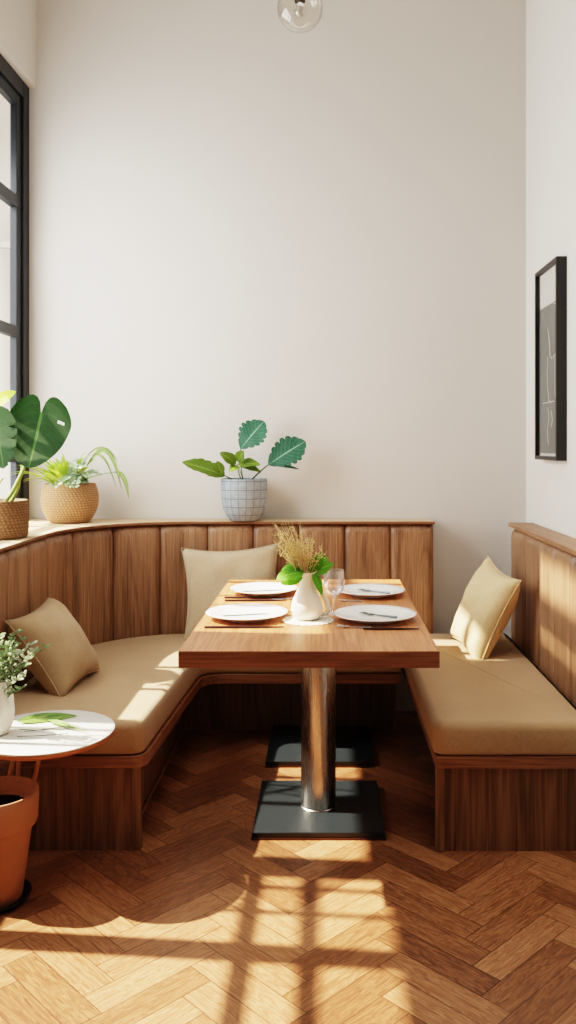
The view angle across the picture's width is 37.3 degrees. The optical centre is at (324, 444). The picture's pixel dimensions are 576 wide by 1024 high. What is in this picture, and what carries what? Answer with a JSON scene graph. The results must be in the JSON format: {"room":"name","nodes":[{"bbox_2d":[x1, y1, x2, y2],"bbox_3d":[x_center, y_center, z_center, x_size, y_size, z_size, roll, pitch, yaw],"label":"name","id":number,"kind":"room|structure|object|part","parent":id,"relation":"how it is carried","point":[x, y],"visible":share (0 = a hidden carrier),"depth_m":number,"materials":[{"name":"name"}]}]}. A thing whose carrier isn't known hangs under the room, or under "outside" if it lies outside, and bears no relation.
{"room":"dining room","nodes":[
{"label":"dining room","id":0,"kind":"room"},
{"bbox_2d":[0,498,28,539],"bbox_3d":[-1.335,0.304,3.500,0.226,0.155,0.226,0,0,0],"label":"basket","id":1,"kind":"object","parent":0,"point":[14,512],"depth_m":3.43,"materials":[{"name":"brown wicker"}]},
{"bbox_2d":[0,0,35,87],"bbox_3d":[-1.560,-0.645,1.410,0.120,4.050,6.020,0,0,0],"label":"wall","id":2,"kind":"structure","parent":0,"point":[17,17],"depth_m":4.19,"materials":[{"name":"paint"}]},
{"bbox_2d":[0,53,28,508],"bbox_3d":[-1.559,-0.730,3.675,0.048,2.250,1.490,0,0,0],"label":"window","id":3,"kind":"structure","parent":2,"relation":"in","point":[13,88],"depth_m":4.29,"materials":[{"name":"black metal"}]},
{"bbox_3d":[-1.565,-0.703,3.647,0.036,2.135,1.375,0,0,0],"label":"sash","id":4,"kind":"part","parent":3,"relation":"part of","materials":[{"name":"black metal"}]},
{"bbox_2d":[40,482,98,523],"bbox_3d":[-1.260,0.285,4.205,0.280,0.192,0.280,0,0,0],"label":"basket","id":5,"kind":"object","parent":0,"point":[63,504],"depth_m":4.10,"materials":[{"name":"wicker"}]},
{"bbox_2d":[29,0,525,710],"bbox_3d":[-0.228,-0.645,4.480,2.784,4.050,0.120,0,0,0],"label":"wall","id":6,"kind":"structure","parent":0,"point":[237,216],"depth_m":4.42,"materials":[{"name":"paint"}]},
{"bbox_2d":[0,711,575,1023],"bbox_3d":[-0.228,1.410,1.470,2.784,0.060,6.140,0,0,0],"label":"floor","id":7,"kind":"structure","parent":0,"point":[208,922],"depth_m":2.46,"materials":[{"name":"brown wood"}]},
{"bbox_2d":[0,879,31,913],"bbox_3d":[-0.998,1.369,2.580,0.207,0.021,0.207,0,0,0],"label":"saucer","id":8,"kind":"object","parent":7,"relation":"on","point":[27,888],"visible":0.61,"depth_m":2.56,"materials":[{"name":"black"}]},
{"bbox_2d":[0,776,38,908],"bbox_3d":[-0.998,1.210,2.580,0.250,0.322,0.250,0,0,0],"label":"terracotta pot","id":9,"kind":"object","parent":8,"relation":"on","point":[19,795],"visible":1,"depth_m":2.53,"materials":[{"name":"ceramic"}]},
{"bbox_2d":[0,710,114,780],"bbox_3d":[-0.890,1.142,2.700,0.435,0.472,0.425,0,0,0],"label":"side table","id":10,"kind":"object","parent":7,"relation":"on","point":[100,727],"visible":0.79,"depth_m":2.65,"materials":[{"name":"white stone"}]},
{"bbox_2d":[0,682,14,735],"bbox_3d":[-1.029,0.822,2.670,0.106,0.168,0.103,0,0,0],"label":"bud vase","id":11,"kind":"object","parent":10,"relation":"on","point":[7,707],"visible":0.79,"depth_m":2.64,"materials":[{"name":"white ceramic"}]},
{"bbox_2d":[0,629,49,697],"bbox_3d":[-0.967,0.691,2.646,0.181,0.271,0.119,0,0,19],"label":"sprigs","id":12,"kind":"object","parent":11,"relation":"in","point":[13,654],"visible":0.98,"depth_m":2.64,"materials":[{"name":"green plant"}]},
{"bbox_3d":[-1.046,1.149,2.788,0.135,0.458,0.014,0,0,27],"label":"leg","id":13,"kind":"part","parent":10,"relation":"part of","materials":[{"name":"brown wood"}]},
{"bbox_3d":[-1.028,1.149,2.845,0.015,0.456,0.076,0,0,-35],"label":"leg","id":14,"kind":"part","parent":10,"relation":"part of","materials":[{"name":"brown wood"}]},
{"bbox_3d":[-0.964,1.149,2.788,0.139,0.458,0.014,0,0,26],"label":"leg","id":15,"kind":"part","parent":10,"relation":"part of","materials":[{"name":"brown wood"}]},
{"bbox_2d":[17,712,88,736],"bbox_3d":[-0.863,0.894,2.717,0.226,0.019,0.224,0,0,-20],"label":"leaf","id":16,"kind":"object","parent":10,"relation":"on","point":[55,718],"visible":1,"depth_m":2.78,"materials":[{"name":"green plant"}]},
{"bbox_2d":[0,524,432,850],"bbox_3d":[-0.473,0.888,3.635,2.034,0.983,1.530,0,0,0],"label":"banquette","id":17,"kind":"object","parent":7,"relation":"on","point":[125,587],"visible":0.64,"depth_m":3.96,"materials":[{"name":"brown wood"}]},
{"bbox_3d":[-1.235,0.689,3.135,0.070,0.583,0.226,0,0,0],"label":"backrest panel","id":18,"kind":"part","parent":17,"relation":"part of","materials":[{"name":"brown wood"}]},
{"bbox_3d":[-1.235,0.689,3.365,0.070,0.583,0.226,0,0,0],"label":"backrest panel","id":19,"kind":"part","parent":17,"relation":"part of","materials":[{"name":"brown wood"}]},
{"bbox_3d":[-1.235,0.689,3.594,0.070,0.583,0.227,0,0,0],"label":"backrest panel","id":20,"kind":"part","parent":17,"relation":"part of","materials":[{"name":"brown wood"}]},
{"bbox_2d":[5,596,100,696],"bbox_3d":[-1.057,0.790,3.340,0.258,0.325,0.389,0,0,7],"label":"throw pillow","id":21,"kind":"object","parent":17,"relation":"on","point":[70,656],"visible":0.94,"depth_m":3.22,"materials":[{"name":"beige fabric"}]},
{"bbox_3d":[-1.212,0.689,3.827,0.061,0.583,0.253,0,0,13],"label":"backrest panel","id":22,"kind":"part","parent":17,"relation":"part of","materials":[{"name":"brown wood"}]},
{"bbox_3d":[-1.075,1.236,2.911,0.830,0.288,0.028,0,0,0],"label":"panel","id":23,"kind":"part","parent":17,"relation":"part of","materials":[{"name":"brown wood"}]},
{"bbox_3d":[-1.113,0.689,4.044,0.061,0.583,0.253,0,0,37],"label":"backrest panel","id":24,"kind":"part","parent":17,"relation":"part of","materials":[{"name":"brown wood"}]},
{"bbox_3d":[-0.934,0.689,4.201,0.253,0.583,0.061,0,0,-30],"label":"backrest panel","id":25,"kind":"part","parent":17,"relation":"part of","materials":[{"name":"brown wood"}]},
{"bbox_3d":[-0.643,1.236,2.910,0.031,0.288,0.033,0,0,0],"label":"corner post","id":26,"kind":"part","parent":17,"relation":"part of","materials":[{"name":"brown wood"}]},
{"bbox_3d":[-0.710,0.689,4.274,0.246,0.583,0.064,0,0,-7],"label":"backrest panel","id":27,"kind":"part","parent":17,"relation":"part of","materials":[{"name":"brown wood"}]},
{"bbox_2d":[13,634,399,753],"bbox_3d":[-0.425,0.992,3.558,1.541,0.113,1.376,0,0,0],"label":"seat cushion","id":28,"kind":"object","parent":17,"relation":"on","point":[139,684],"depth_m":3.36,"materials":[{"name":"beige fabric"}]},
{"bbox_2d":[0,519,434,551],"bbox_3d":[-0.492,0.389,3.654,2.081,0.014,1.528,0,0,0],"label":"wooden ledge","id":29,"kind":"object","parent":17,"relation":"on","point":[38,528],"visible":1,"depth_m":4.25,"materials":[{"name":"brown wood"}]},
{"bbox_2d":[0,390,70,539],"bbox_3d":[-1.301,0.082,3.454,0.569,0.600,0.292,0,0,18],"label":"monstera","id":30,"kind":"object","parent":29,"relation":"on","point":[29,435],"visible":1,"depth_m":3.40,"materials":[{"name":"plant"}]},
{"bbox_2d":[10,447,128,523],"bbox_3d":[-1.294,0.194,4.139,0.457,0.374,0.543,0,0,-43],"label":"potted trailing plant","id":31,"kind":"object","parent":29,"relation":"on","point":[69,497],"visible":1,"depth_m":4.10,"materials":[{"name":"green plant"}]},
{"bbox_2d":[182,419,305,521],"bbox_3d":[-0.402,0.126,4.280,0.616,0.511,0.265,0,0,0],"label":"plant","id":32,"kind":"object","parent":29,"relation":"on","point":[243,499],"visible":1,"depth_m":4.22,"materials":[{"name":"green plant"}]},
{"bbox_3d":[-0.409,0.276,4.296,0.232,0.212,0.232,0,0,0],"label":"pot","id":33,"kind":"part","parent":32,"relation":"part of","materials":[{"name":"white ceramic"}]},
{"bbox_2d":[181,543,278,640],"bbox_3d":[-0.455,0.728,4.146,0.498,0.484,0.188,0,0,-6],"label":"throw pillow","id":34,"kind":"object","parent":17,"relation":"on","point":[207,572],"visible":0.43,"depth_m":4.13,"materials":[{"name":"beige fabric"}]},
{"bbox_3d":[-0.475,0.689,4.285,0.226,0.583,0.070,0,0,0],"label":"backrest panel","id":35,"kind":"part","parent":17,"relation":"part of","materials":[{"name":"brown wood"}]},
{"bbox_3d":[-0.246,0.689,4.285,0.226,0.583,0.070,0,0,0],"label":"backrest panel","id":36,"kind":"part","parent":17,"relation":"part of","materials":[{"name":"brown wood"}]},
{"bbox_3d":[-0.017,0.689,4.285,0.226,0.583,0.070,0,0,0],"label":"backrest panel","id":37,"kind":"part","parent":17,"relation":"part of","materials":[{"name":"brown wood"}]},
{"bbox_3d":[0.212,0.689,4.285,0.226,0.583,0.070,0,0,0],"label":"backrest panel","id":38,"kind":"part","parent":17,"relation":"part of","materials":[{"name":"brown wood"}]},
{"bbox_3d":[0.435,0.689,4.285,0.216,0.583,0.070,0,0,0],"label":"backrest panel","id":39,"kind":"part","parent":17,"relation":"part of","materials":[{"name":"brown wood"}]},
{"bbox_2d":[178,579,439,839],"bbox_3d":[-0.049,1.005,3.355,0.800,0.750,1.510,0,0,0],"label":"dining table","id":40,"kind":"object","parent":7,"relation":"on","point":[318,806],"visible":0.93,"depth_m":3.08,"materials":[{"name":"brown wood"}]},
{"bbox_2d":[204,626,284,627],"bbox_3d":[-0.277,0.626,2.926,0.275,0.009,0.009,0,0,-1],"label":"chopstick","id":41,"kind":"object","parent":40,"relation":"on","point":[204,626],"visible":1,"depth_m":2.92,"materials":[{"name":"black wood"}]},
{"bbox_2d":[206,603,287,622],"bbox_3d":[-0.284,0.617,3.097,0.297,0.026,0.297,0,0,0],"label":"dinner plate","id":42,"kind":"object","parent":40,"relation":"on","point":[274,611],"visible":0.98,"depth_m":3.13,"materials":[{"name":"white ceramic"}]},
{"bbox_2d":[222,613,268,615],"bbox_3d":[-0.290,0.618,3.100,0.170,0.002,0.015,0,0,-14],"label":"table knife","id":43,"kind":"object","parent":42,"relation":"on","point":[255,613],"visible":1,"depth_m":3.10,"materials":[{"name":"silver metal"}]},
{"bbox_2d":[224,596,284,598],"bbox_3d":[-0.287,0.626,3.490,0.250,0.009,0.009,0,0,0],"label":"chopstick","id":44,"kind":"object","parent":40,"relation":"on","point":[242,597],"visible":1,"depth_m":3.49,"materials":[{"name":"black wood"}]},
{"bbox_2d":[225,599,286,600],"bbox_3d":[-0.278,0.626,3.430,0.250,0.009,0.009,0,0,-1],"label":"chopstick","id":45,"kind":"object","parent":40,"relation":"on","point":[225,599],"visible":1,"depth_m":3.43,"materials":[{"name":"black wood"}]},
{"bbox_2d":[230,582,297,596],"bbox_3d":[-0.259,0.617,3.609,0.285,0.026,0.285,0,0,0],"label":"dinner plate","id":46,"kind":"object","parent":40,"relation":"on","point":[240,588],"visible":0.94,"depth_m":3.65,"materials":[{"name":"white ceramic"}]},
{"bbox_2d":[244,589,280,591],"bbox_3d":[-0.264,0.618,3.612,0.170,0.002,0.015,0,0,-14],"label":"table knife","id":47,"kind":"object","parent":46,"relation":"on","point":[276,589],"visible":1,"depth_m":3.61,"materials":[{"name":"silver metal"}]},
{"bbox_2d":[282,616,333,625],"bbox_3d":[-0.061,0.628,3.055,0.187,0.003,0.187,0,0,0],"label":"lace doily","id":48,"kind":"object","parent":40,"relation":"on","point":[321,620],"visible":0.67,"depth_m":3.02,"materials":[{"name":"white fabric"}]},
{"bbox_2d":[291,571,330,620],"bbox_3d":[-0.058,0.536,3.063,0.131,0.180,0.115,0,0,25],"label":"vase","id":49,"kind":"object","parent":48,"relation":"on","point":[306,605],"visible":0.94,"depth_m":3.03,"materials":[{"name":"beige ceramic"}]},
{"bbox_2d":[272,517,333,594],"bbox_3d":[-0.078,0.419,3.066,0.220,0.331,0.112,0,0,0],"label":"flower bouquet","id":50,"kind":"object","parent":49,"relation":"in","point":[292,573],"visible":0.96,"depth_m":3.05,"materials":[{"name":"green plant"}]},
{"bbox_3d":[-0.010,0.562,3.080,0.065,0.117,0.021,0,0,-7],"label":"handle","id":51,"kind":"part","parent":49,"relation":"part of","materials":[{"name":"beige ceramic"}]},
{"bbox_3d":[-0.023,1.363,3.205,0.464,0.018,0.464,0,0,0],"label":"plate","id":52,"kind":"part","parent":40,"relation":"part of","materials":[{"name":"black metal"}]},
{"bbox_3d":[-0.023,1.363,3.875,0.464,0.018,0.464,0,0,0],"label":"plate","id":53,"kind":"part","parent":40,"relation":"part of","materials":[{"name":"black metal"}]},
{"bbox_2d":[323,568,343,615],"bbox_3d":[0.032,0.547,3.170,0.081,0.164,0.081,0,0,0],"label":"wine glass","id":54,"kind":"object","parent":40,"relation":"on","point":[331,596],"visible":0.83,"depth_m":3.16,"materials":[{"name":"clear glass"}]},
{"bbox_2d":[323,568,343,596],"bbox_3d":[0.032,0.515,3.170,0.081,0.099,0.081,0,0,0],"label":"bowl","id":55,"kind":"object","parent":54,"relation":"on","point":[337,568],"depth_m":3.16,"materials":[{"name":"clear glass"}]},
{"bbox_2d":[338,599,362,601],"bbox_3d":[0.102,0.626,3.419,0.100,0.010,0.022,0,0,8],"label":"fork","id":56,"kind":"object","parent":40,"relation":"on","point":[339,599],"visible":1,"depth_m":3.41,"materials":[{"name":"grey metal"}]},
{"bbox_2d":[336,625,371,628],"bbox_3d":[0.100,0.626,2.926,0.120,0.010,0.022,0,0,12],"label":"fork","id":57,"kind":"object","parent":40,"relation":"on","point":[346,626],"visible":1,"depth_m":2.92,"materials":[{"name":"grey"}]},
{"bbox_2d":[337,583,404,597],"bbox_3d":[0.193,0.617,3.572,0.285,0.026,0.285,0,0,0],"label":"dinner plate","id":58,"kind":"object","parent":40,"relation":"on","point":[352,589],"visible":0.94,"depth_m":3.61,"materials":[{"name":"white ceramic"}]},
{"bbox_2d":[358,589,389,593],"bbox_3d":[0.205,0.615,3.577,0.150,0.010,0.022,0,0,32],"label":"fork","id":59,"kind":"object","parent":58,"relation":"on","point":[385,592],"visible":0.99,"depth_m":3.56,"materials":[{"name":"silver metal"}]},
{"bbox_2d":[334,605,415,623],"bbox_3d":[0.180,0.617,3.070,0.297,0.026,0.297,0,0,0],"label":"dinner plate","id":60,"kind":"object","parent":40,"relation":"on","point":[352,613],"visible":0.98,"depth_m":3.10,"materials":[{"name":"white ceramic"}]},
{"bbox_2d":[360,612,396,618],"bbox_3d":[0.192,0.615,3.075,0.150,0.010,0.022,0,0,32],"label":"fork","id":61,"kind":"object","parent":60,"relation":"on","point":[366,613],"visible":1,"depth_m":3.07,"materials":[{"name":"silver metal"}]},
{"bbox_2d":[363,627,418,629],"bbox_3d":[0.225,0.626,2.898,0.190,0.009,0.009,0,0,0],"label":"chopstick","id":62,"kind":"object","parent":40,"relation":"on","point":[377,628],"visible":1,"depth_m":2.90,"materials":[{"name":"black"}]},
{"bbox_2d":[402,523,575,850],"bbox_3d":[0.704,0.884,3.562,0.675,0.992,1.393,0,0,0],"label":"bench","id":63,"kind":"object","parent":7,"relation":"on","point":[499,730],"visible":0.91,"depth_m":2.94,"materials":[{"name":"brown wood"}]},
{"bbox_3d":[0.393,1.236,2.905,0.029,0.288,0.033,0,0,0],"label":"corner post","id":64,"kind":"part","parent":63,"relation":"part of","materials":[{"name":"brown wood"}]},
{"bbox_2d":[450,556,521,659],"bbox_3d":[0.726,0.755,3.900,0.231,0.446,0.479,0,0,-9],"label":"throw pillow","id":65,"kind":"object","parent":63,"relation":"on","point":[489,600],"visible":0.98,"depth_m":3.75,"materials":[{"name":"beige fabric"}]},
{"bbox_2d":[404,633,575,754],"bbox_3d":[0.640,0.992,3.555,0.549,0.113,1.380,0,0,0],"label":"seat cushion","id":66,"kind":"object","parent":63,"relation":"on","point":[508,702],"depth_m":3.10,"materials":[{"name":"beige fabric"}]},
{"bbox_3d":[0.725,1.236,2.906,0.633,0.288,0.028,0,0,0],"label":"panel","id":67,"kind":"part","parent":63,"relation":"part of","materials":[{"name":"brown wood"}]},
{"bbox_3d":[0.978,0.695,4.095,0.115,0.571,0.307,0,0,0],"label":"backrest panel","id":68,"kind":"part","parent":63,"relation":"part of","materials":[{"name":"brown wood"}]},
{"bbox_3d":[0.978,0.695,3.815,0.115,0.571,0.247,0,0,0],"label":"backrest panel","id":69,"kind":"part","parent":63,"relation":"part of","materials":[{"name":"brown wood"}]},
{"bbox_3d":[0.979,0.398,3.571,0.124,0.020,1.373,0,0,0],"label":"cap rail","id":70,"kind":"part","parent":63,"relation":"part of","materials":[{"name":"brown wood"}]},
{"bbox_3d":[0.978,0.695,3.570,0.115,0.571,0.237,0,0,0],"label":"backrest panel","id":71,"kind":"part","parent":63,"relation":"part of","materials":[{"name":"brown wood"}]},
{"bbox_3d":[0.978,0.695,3.320,0.115,0.571,0.257,0,0,0],"label":"backrest panel","id":72,"kind":"part","parent":63,"relation":"part of","materials":[{"name":"brown wood"}]},
{"bbox_3d":[0.978,0.695,3.040,0.115,0.571,0.297,0,0,0],"label":"backrest panel","id":73,"kind":"part","parent":63,"relation":"part of","materials":[{"name":"brown wood"}]},
{"bbox_2d":[526,0,575,538],"bbox_3d":[1.104,-0.645,1.410,0.120,4.050,6.020,0,0,0],"label":"wall","id":74,"kind":"structure","parent":0,"point":[550,24],"depth_m":3.94,"materials":[{"name":"paint"}]},
{"bbox_2d":[535,256,566,460],"bbox_3d":[1.020,-0.373,3.860,0.045,0.883,0.380,0,0,0],"label":"framed picture","id":75,"kind":"object","parent":74,"relation":"attached to","point":[550,280],"visible":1,"depth_m":3.82,"materials":[{"name":"black paint"}]},
{"bbox_2d":[540,301,554,453],"bbox_3d":[1.017,-0.299,3.872,0.001,0.675,0.297,0,0,0],"label":"print","id":76,"kind":"object","parent":75,"relation":"attached to","point":[547,309],"depth_m":3.89,"materials":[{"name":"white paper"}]},
{"bbox_3d":[-0.228,-2.710,1.470,2.784,0.080,6.140,0,0,0],"label":"ceiling","id":77,"kind":"structure","parent":0,"visible":0},
{"bbox_2d":[277,0,322,32],"bbox_3d":[-0.097,-2.138,3.300,0.178,1.063,0.178,0,0,0],"label":"pendant lamp","id":78,"kind":"object","parent":77,"relation":"hanging from","point":[298,2],"visible":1,"depth_m":3.31,"materials":[{"name":"clear glass"}]},
{"bbox_2d":[295,0,304,4],"bbox_3d":[-0.097,-1.760,3.300,0.060,0.086,0.060,0,0,0],"label":"socket","id":79,"kind":"object","parent":78,"relation":"attached to","point":[299,2],"depth_m":3.29,"materials":[{"name":"black paint"}]},
{"bbox_3d":[-0.097,-1.688,3.300,0.043,0.058,0.043,0,0,0],"label":"bulb","id":80,"kind":"part","parent":78,"relation":"part of","materials":[{"name":"clear glass"}]},
{"label":"outside","id":81,"kind":"structure","parent":0,"visible":0},
{"bbox_2d":[0,94,9,498],"bbox_3d":[-2.420,-0.690,4.630,1.560,4.260,0.140,0,0,0],"label":"wall","id":82,"kind":"structure","parent":81,"point":[4,105],"depth_m":4.56,"materials":[{"name":"white paint"}]},
{"bbox_2d":[0,241,9,402],"bbox_3d":[-1.730,-0.645,3.410,0.220,2.950,2.020,0,0,0],"label":"trim","id":83,"kind":"structure","parent":82,"relation":"attached to","point":[3,244],"depth_m":4.39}
]}

